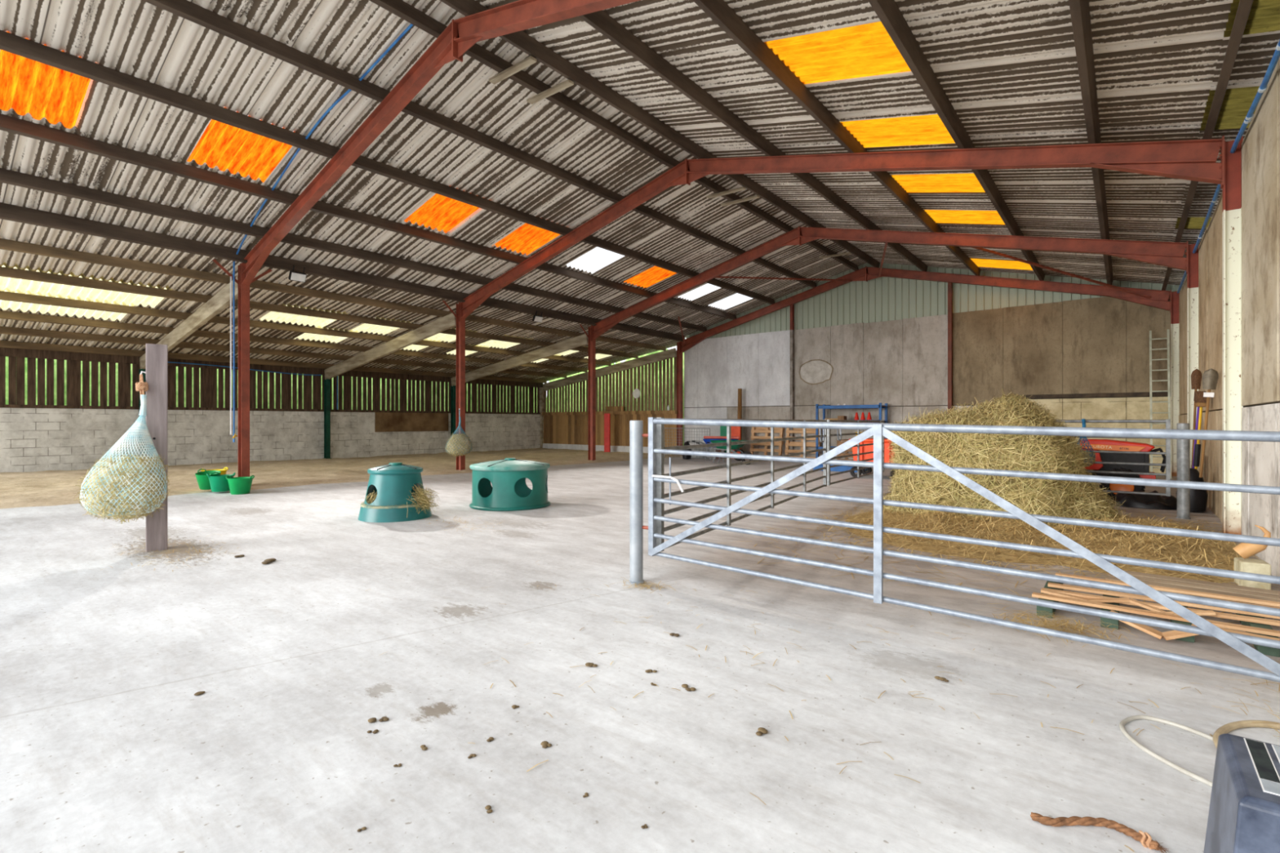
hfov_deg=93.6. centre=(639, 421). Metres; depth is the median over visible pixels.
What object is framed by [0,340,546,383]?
purlin
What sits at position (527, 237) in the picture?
skylight panel
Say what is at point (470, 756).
clump
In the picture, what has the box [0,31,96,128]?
skylight panel
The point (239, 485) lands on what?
tub
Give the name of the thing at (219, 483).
tub
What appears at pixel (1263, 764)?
label
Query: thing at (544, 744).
clump
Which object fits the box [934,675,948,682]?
clump
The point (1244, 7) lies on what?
purlin
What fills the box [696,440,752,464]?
wheelbarrow
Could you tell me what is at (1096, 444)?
hood
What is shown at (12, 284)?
skylight panel
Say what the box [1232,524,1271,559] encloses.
scoop
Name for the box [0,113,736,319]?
purlin
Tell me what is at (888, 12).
purlin
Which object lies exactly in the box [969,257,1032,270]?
skylight panel
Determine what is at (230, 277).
conduit
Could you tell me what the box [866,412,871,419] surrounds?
traffic cone
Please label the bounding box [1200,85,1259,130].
skylight panel
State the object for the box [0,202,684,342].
purlin
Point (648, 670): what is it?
clump
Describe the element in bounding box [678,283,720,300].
skylight panel
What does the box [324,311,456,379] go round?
rafter
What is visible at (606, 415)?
post
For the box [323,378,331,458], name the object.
post
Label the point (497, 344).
skylight panel
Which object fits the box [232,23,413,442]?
pipe
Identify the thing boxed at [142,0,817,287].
purlin
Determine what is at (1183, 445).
gate post
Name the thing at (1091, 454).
net
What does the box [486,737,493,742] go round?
clump
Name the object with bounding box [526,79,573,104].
board
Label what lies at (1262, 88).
pipe
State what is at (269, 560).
clump
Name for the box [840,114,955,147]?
skylight panel
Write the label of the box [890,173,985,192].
skylight panel
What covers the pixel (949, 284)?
wall post
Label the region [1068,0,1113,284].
purlin
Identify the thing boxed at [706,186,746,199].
board
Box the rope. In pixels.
[1030,812,1170,852]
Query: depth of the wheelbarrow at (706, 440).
19.99 m
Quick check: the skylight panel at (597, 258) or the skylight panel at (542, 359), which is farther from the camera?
the skylight panel at (542, 359)
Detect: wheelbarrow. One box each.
[686,438,743,461]
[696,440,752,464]
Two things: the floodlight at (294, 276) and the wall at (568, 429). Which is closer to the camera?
the floodlight at (294, 276)
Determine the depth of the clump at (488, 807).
2.01 m
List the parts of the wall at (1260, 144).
panel, panel, panel, panel, panel, panel, panel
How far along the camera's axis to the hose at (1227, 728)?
2.53 m
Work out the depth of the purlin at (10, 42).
8.58 m
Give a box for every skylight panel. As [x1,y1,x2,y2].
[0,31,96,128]
[0,262,173,307]
[0,287,134,320]
[186,106,295,182]
[259,302,347,327]
[294,325,358,342]
[351,315,410,334]
[403,338,440,351]
[404,185,484,232]
[424,327,478,342]
[446,343,489,355]
[478,333,533,348]
[493,222,559,255]
[531,354,561,363]
[555,345,587,355]
[566,243,625,273]
[584,349,623,359]
[623,266,676,288]
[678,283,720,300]
[708,293,753,310]
[764,21,911,84]
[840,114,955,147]
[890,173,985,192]
[924,209,1004,224]
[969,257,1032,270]
[1174,217,1211,228]
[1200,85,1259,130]
[1223,0,1279,37]
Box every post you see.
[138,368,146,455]
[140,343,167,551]
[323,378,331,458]
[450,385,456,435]
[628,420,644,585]
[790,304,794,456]
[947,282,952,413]
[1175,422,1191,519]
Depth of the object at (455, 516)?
7.61 m
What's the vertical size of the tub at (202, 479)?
0.373 m
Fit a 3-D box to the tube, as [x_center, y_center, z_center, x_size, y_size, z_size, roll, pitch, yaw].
[2.725,0.535,20.148,1.240,0.090,0.090,0,0,27]
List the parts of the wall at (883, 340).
concrete panel, panel, concrete panel, panel, concrete panel, panel, concrete panel, panel, concrete panel, panel, panel, concrete panel, concrete panel, panel, concrete panel, panel, panel, concrete panel, concrete panel, panel, concrete panel, panel, concrete panel, panel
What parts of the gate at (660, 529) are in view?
rail, rail, rail, rail, rail, rail, rail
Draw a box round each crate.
[692,447,724,458]
[836,439,853,460]
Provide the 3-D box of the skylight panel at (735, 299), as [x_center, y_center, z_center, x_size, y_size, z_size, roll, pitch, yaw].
[3.097,-4.078,20.230,1.535,0.426,1.046,0,0,39]
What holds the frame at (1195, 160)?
on the floor
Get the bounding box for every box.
[837,415,846,420]
[1203,733,1279,852]
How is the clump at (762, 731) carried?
on the floor
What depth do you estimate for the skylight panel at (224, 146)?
9.02 m
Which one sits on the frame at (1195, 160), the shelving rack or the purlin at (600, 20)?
the purlin at (600, 20)
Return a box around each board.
[488,55,536,84]
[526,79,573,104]
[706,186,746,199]
[720,195,759,206]
[720,426,726,453]
[731,426,740,458]
[819,252,851,258]
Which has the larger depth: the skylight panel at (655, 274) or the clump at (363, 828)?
the skylight panel at (655, 274)
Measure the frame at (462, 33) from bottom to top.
6.140 m
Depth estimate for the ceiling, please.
8.99 m
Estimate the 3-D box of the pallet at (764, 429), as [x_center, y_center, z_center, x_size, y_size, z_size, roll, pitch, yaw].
[4.403,0.693,20.903,1.200,1.242,0.272,0,0,39]
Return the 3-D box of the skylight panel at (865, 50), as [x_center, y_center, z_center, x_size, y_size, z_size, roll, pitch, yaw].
[2.314,-4.117,6.726,1.540,0.426,1.083,0,0,39]
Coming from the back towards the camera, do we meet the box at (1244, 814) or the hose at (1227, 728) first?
the hose at (1227, 728)
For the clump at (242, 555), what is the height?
0.021 m
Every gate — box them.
[642,417,1279,682]
[656,417,826,551]
[819,419,884,485]
[912,419,1170,496]
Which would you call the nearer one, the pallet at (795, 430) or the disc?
the pallet at (795, 430)
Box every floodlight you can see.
[288,265,306,282]
[532,311,542,322]
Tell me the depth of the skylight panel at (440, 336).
18.77 m
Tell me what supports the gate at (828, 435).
on the floor
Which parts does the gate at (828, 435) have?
rail, rail, rail, rail, rail, rail, rail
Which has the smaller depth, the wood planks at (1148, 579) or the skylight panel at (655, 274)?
the wood planks at (1148, 579)
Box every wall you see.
[0,347,542,472]
[539,350,678,454]
[684,262,1182,473]
[1178,57,1279,576]
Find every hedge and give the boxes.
[5,321,537,412]
[546,348,684,445]
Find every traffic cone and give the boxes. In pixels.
[853,412,859,420]
[860,412,865,420]
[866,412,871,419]
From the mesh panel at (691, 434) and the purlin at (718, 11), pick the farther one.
the mesh panel at (691, 434)
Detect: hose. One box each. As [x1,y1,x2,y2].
[1119,715,1213,787]
[1212,720,1279,749]
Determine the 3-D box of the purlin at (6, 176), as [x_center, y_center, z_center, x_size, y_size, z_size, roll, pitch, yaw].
[-3.669,-3.467,15.024,0.116,0.200,19.550,0,0,39]
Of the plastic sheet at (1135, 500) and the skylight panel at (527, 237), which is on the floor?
the plastic sheet at (1135, 500)
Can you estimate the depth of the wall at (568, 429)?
25.47 m
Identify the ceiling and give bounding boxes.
[0,0,1279,381]
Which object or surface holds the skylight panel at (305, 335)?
attached to the ceiling
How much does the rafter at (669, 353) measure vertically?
1.434 m
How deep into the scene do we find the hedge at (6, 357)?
20.02 m
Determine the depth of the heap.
7.54 m
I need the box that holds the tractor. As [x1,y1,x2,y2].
[1077,439,1165,498]
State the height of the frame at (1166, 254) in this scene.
6.140 m
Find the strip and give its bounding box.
[1010,391,1168,399]
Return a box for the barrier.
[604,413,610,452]
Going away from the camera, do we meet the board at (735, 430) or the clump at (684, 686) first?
the clump at (684, 686)
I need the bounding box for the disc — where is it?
[632,388,639,398]
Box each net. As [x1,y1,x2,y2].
[74,373,171,524]
[444,408,473,456]
[1076,418,1095,467]
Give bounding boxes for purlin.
[0,30,774,304]
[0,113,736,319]
[0,167,706,331]
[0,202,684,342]
[0,238,666,351]
[0,266,638,358]
[0,291,611,365]
[0,310,587,372]
[0,325,566,377]
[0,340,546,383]
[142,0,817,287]
[369,0,858,271]
[440,0,879,267]
[578,9,928,271]
[693,0,981,275]
[867,0,1044,280]
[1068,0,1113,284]
[1161,0,1253,290]
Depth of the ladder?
14.06 m
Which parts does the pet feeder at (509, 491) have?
lid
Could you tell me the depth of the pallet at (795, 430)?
20.10 m
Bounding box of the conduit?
[230,276,231,434]
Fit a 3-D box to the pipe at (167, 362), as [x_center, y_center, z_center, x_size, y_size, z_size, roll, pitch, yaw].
[-12.240,-1.630,18.612,0.053,0.172,4.551,0,0,39]
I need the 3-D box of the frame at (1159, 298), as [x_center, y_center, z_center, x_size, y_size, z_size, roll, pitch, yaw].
[7.107,-1.770,18.765,14.515,6.140,0.150,0,0,39]
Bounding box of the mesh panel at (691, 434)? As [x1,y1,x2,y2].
[664,427,710,459]
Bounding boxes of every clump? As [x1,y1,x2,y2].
[194,691,204,695]
[234,554,244,557]
[261,558,276,564]
[356,826,366,831]
[367,729,378,733]
[368,716,388,723]
[393,763,401,767]
[420,744,427,750]
[467,754,475,758]
[484,804,492,813]
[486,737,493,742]
[540,741,551,748]
[585,662,597,666]
[640,824,648,828]
[644,669,657,672]
[669,632,679,636]
[681,684,696,691]
[755,727,767,736]
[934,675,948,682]
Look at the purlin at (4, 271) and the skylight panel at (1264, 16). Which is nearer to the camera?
the skylight panel at (1264, 16)
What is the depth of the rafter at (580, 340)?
21.36 m
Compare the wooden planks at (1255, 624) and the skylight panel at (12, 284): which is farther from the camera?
the skylight panel at (12, 284)
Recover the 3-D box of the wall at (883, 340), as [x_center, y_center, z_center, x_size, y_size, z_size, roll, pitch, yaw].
[7.446,-1.840,18.790,14.650,6.480,0.174,0,0,39]
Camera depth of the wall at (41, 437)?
18.39 m
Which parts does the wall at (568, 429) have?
corner post, cladding rail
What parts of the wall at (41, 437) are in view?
cladding rail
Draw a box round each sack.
[682,441,691,459]
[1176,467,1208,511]
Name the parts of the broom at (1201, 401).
handle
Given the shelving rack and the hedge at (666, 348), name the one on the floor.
the shelving rack
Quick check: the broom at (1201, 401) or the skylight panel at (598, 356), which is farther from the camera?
the skylight panel at (598, 356)
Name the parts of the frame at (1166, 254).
plate, apex plate, plate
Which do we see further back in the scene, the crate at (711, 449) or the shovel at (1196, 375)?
the crate at (711, 449)
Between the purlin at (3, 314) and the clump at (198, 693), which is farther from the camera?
the purlin at (3, 314)
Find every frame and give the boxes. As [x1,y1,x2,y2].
[212,0,639,476]
[442,135,1243,534]
[579,226,1199,468]
[676,266,1179,476]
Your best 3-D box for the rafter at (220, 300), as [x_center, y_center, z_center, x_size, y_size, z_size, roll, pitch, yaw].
[-10.853,-2.149,14.268,7.627,1.434,0.100,0,0,39]
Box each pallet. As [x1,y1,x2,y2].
[749,426,784,456]
[784,427,822,457]
[813,463,867,472]
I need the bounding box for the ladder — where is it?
[1149,328,1171,479]
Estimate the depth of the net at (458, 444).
15.16 m
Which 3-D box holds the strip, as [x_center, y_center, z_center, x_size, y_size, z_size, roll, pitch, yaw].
[11.493,-0.662,15.405,3.500,0.095,0.070,0,0,39]
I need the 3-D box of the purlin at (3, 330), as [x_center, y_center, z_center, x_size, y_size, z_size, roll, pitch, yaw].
[-9.501,-2.076,19.740,0.096,0.168,19.550,0,0,39]
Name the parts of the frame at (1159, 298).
plate, apex plate, plate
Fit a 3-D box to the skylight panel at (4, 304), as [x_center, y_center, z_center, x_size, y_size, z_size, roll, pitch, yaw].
[-12.884,-2.481,12.344,1.560,0.278,3.601,0,0,39]
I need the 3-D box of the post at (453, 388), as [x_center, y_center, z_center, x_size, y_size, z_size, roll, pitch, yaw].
[-7.537,-0.072,24.267,0.200,2.764,0.200,0,0,39]
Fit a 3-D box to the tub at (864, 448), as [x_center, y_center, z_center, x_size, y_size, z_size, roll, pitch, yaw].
[5.586,0.710,13.937,1.113,0.500,0.760,0,0,39]
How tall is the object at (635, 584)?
0.018 m
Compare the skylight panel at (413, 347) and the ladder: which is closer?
the ladder
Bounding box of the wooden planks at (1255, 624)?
[1031,573,1279,657]
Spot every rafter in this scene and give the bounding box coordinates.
[139,276,237,368]
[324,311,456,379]
[450,333,587,386]
[542,347,676,391]
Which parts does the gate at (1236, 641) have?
latch handle, latch rod, rail, rail, rail, rail, rail, rail, rail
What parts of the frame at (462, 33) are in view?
plate, apex plate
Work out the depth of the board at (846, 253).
17.04 m
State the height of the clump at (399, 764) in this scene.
0.006 m
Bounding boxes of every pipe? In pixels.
[167,361,321,375]
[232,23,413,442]
[337,375,337,409]
[1177,40,1279,293]
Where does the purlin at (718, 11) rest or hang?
on the frame at (1195, 160)
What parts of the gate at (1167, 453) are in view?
rail, rail, rail, rail, rail, rail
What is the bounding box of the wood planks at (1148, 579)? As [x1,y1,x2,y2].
[1106,570,1279,619]
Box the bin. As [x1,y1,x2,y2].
[848,438,897,479]
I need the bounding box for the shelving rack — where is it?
[815,402,887,458]
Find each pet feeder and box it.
[357,462,439,522]
[469,457,550,511]
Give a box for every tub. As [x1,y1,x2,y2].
[195,468,221,489]
[200,466,228,475]
[206,472,235,492]
[225,475,254,494]
[852,441,896,463]
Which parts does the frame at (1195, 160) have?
plate, apex plate, plate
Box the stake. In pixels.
[737,388,742,453]
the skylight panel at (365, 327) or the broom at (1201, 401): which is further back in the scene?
the skylight panel at (365, 327)
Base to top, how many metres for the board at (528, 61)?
0.035 m
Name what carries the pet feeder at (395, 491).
on the floor
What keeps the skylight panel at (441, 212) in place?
attached to the ceiling
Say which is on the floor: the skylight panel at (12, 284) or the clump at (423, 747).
the clump at (423, 747)
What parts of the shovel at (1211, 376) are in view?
handle, blade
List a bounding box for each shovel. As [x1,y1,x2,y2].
[1191,368,1201,467]
[1199,368,1218,477]
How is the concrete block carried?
on the floor
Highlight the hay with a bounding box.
[720,495,1279,646]
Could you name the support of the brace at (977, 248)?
attached to the frame at (1166, 254)
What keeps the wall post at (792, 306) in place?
on the floor
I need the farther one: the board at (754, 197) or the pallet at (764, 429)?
the pallet at (764, 429)
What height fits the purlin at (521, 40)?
0.200 m
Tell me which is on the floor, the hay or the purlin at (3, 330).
the hay
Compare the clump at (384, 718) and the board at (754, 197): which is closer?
the clump at (384, 718)
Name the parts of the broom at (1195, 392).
handle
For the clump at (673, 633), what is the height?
0.015 m
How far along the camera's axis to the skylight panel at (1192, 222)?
9.95 m
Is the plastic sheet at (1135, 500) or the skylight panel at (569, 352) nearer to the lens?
the plastic sheet at (1135, 500)
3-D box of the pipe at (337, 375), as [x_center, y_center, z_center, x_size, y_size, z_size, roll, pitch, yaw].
[-10.487,-1.010,20.827,0.037,1.180,0.037,0,0,-29]
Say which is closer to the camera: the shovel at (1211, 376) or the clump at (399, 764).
the clump at (399, 764)
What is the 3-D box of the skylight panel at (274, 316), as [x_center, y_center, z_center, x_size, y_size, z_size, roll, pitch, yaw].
[-8.601,-2.690,15.350,1.640,0.290,1.545,0,0,39]
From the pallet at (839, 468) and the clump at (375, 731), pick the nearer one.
the clump at (375, 731)
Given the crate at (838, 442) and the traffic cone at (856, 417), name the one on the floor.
the crate at (838, 442)
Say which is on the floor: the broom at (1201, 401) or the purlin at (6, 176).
the broom at (1201, 401)
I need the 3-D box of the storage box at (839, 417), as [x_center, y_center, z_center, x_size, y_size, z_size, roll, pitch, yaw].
[6.329,-0.103,18.800,0.208,0.156,0.264,0,0,39]
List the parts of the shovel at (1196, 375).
handle, blade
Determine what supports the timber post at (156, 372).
on the floor
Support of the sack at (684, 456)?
on the floor
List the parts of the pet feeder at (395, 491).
lid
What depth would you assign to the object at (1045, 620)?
3.74 m
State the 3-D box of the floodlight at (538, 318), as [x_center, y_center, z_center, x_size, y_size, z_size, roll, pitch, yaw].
[-2.936,-3.023,17.293,0.172,0.304,0.300,0,0,39]
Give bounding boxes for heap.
[883,387,1130,529]
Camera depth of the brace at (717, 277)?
17.96 m
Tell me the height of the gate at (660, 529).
1.100 m
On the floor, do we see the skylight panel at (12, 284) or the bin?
the bin
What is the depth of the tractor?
9.70 m
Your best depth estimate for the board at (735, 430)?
21.17 m
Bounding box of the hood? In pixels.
[1080,439,1155,451]
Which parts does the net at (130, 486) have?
hanging cord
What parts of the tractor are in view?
dash panel, panel, axle frame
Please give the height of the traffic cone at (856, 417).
0.262 m
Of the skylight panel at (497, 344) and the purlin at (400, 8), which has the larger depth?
the skylight panel at (497, 344)
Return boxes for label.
[1245,738,1279,782]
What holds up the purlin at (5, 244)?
on the rafter at (220, 300)
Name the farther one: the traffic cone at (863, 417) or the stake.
the stake
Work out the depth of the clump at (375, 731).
2.50 m
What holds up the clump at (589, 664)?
on the floor
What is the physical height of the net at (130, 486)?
1.459 m
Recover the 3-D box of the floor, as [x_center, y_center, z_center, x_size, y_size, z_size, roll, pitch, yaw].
[-2.190,1.322,13.474,22.850,0.256,20.600,0,0,39]
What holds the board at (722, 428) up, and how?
on the floor
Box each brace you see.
[678,316,685,345]
[715,275,852,281]
[878,242,887,276]
[968,246,1151,297]
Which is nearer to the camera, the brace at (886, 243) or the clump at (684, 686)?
the clump at (684, 686)
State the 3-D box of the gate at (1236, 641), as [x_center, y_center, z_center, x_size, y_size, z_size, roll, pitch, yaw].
[1.427,0.551,3.687,3.647,1.172,0.086,0,0,39]
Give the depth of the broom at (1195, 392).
9.25 m
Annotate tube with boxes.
[703,435,739,439]
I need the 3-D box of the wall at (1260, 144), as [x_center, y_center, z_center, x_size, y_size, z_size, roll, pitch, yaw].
[6.790,-0.820,6.663,0.260,4.440,19.700,0,0,39]
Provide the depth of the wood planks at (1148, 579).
4.43 m
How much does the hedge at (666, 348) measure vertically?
5.658 m
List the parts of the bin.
lid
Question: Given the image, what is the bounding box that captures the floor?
[0,448,1279,852]
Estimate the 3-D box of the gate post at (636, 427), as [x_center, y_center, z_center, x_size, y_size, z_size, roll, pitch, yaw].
[-0.029,0.645,4.846,0.132,1.310,0.132,0,0,39]
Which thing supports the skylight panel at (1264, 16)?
attached to the ceiling
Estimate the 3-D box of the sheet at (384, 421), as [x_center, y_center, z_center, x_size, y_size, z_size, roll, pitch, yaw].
[-8.719,0.020,23.133,0.040,0.720,3.050,0,0,39]
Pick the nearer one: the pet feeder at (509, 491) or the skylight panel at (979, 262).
the pet feeder at (509, 491)
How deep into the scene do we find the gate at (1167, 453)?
8.79 m
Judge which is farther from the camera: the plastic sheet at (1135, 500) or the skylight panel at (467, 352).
the skylight panel at (467, 352)
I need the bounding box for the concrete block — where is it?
[1234,557,1271,590]
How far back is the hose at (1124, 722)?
2.45 m
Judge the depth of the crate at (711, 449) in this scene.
21.17 m
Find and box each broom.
[1191,391,1206,468]
[1193,392,1206,470]
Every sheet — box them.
[374,412,448,431]
[1110,490,1177,509]
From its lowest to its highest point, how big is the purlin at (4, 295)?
0.168 m
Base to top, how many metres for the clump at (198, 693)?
0.012 m
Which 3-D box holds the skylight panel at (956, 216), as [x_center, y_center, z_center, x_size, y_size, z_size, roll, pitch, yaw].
[6.614,-4.117,12.043,1.540,0.426,1.058,0,0,39]

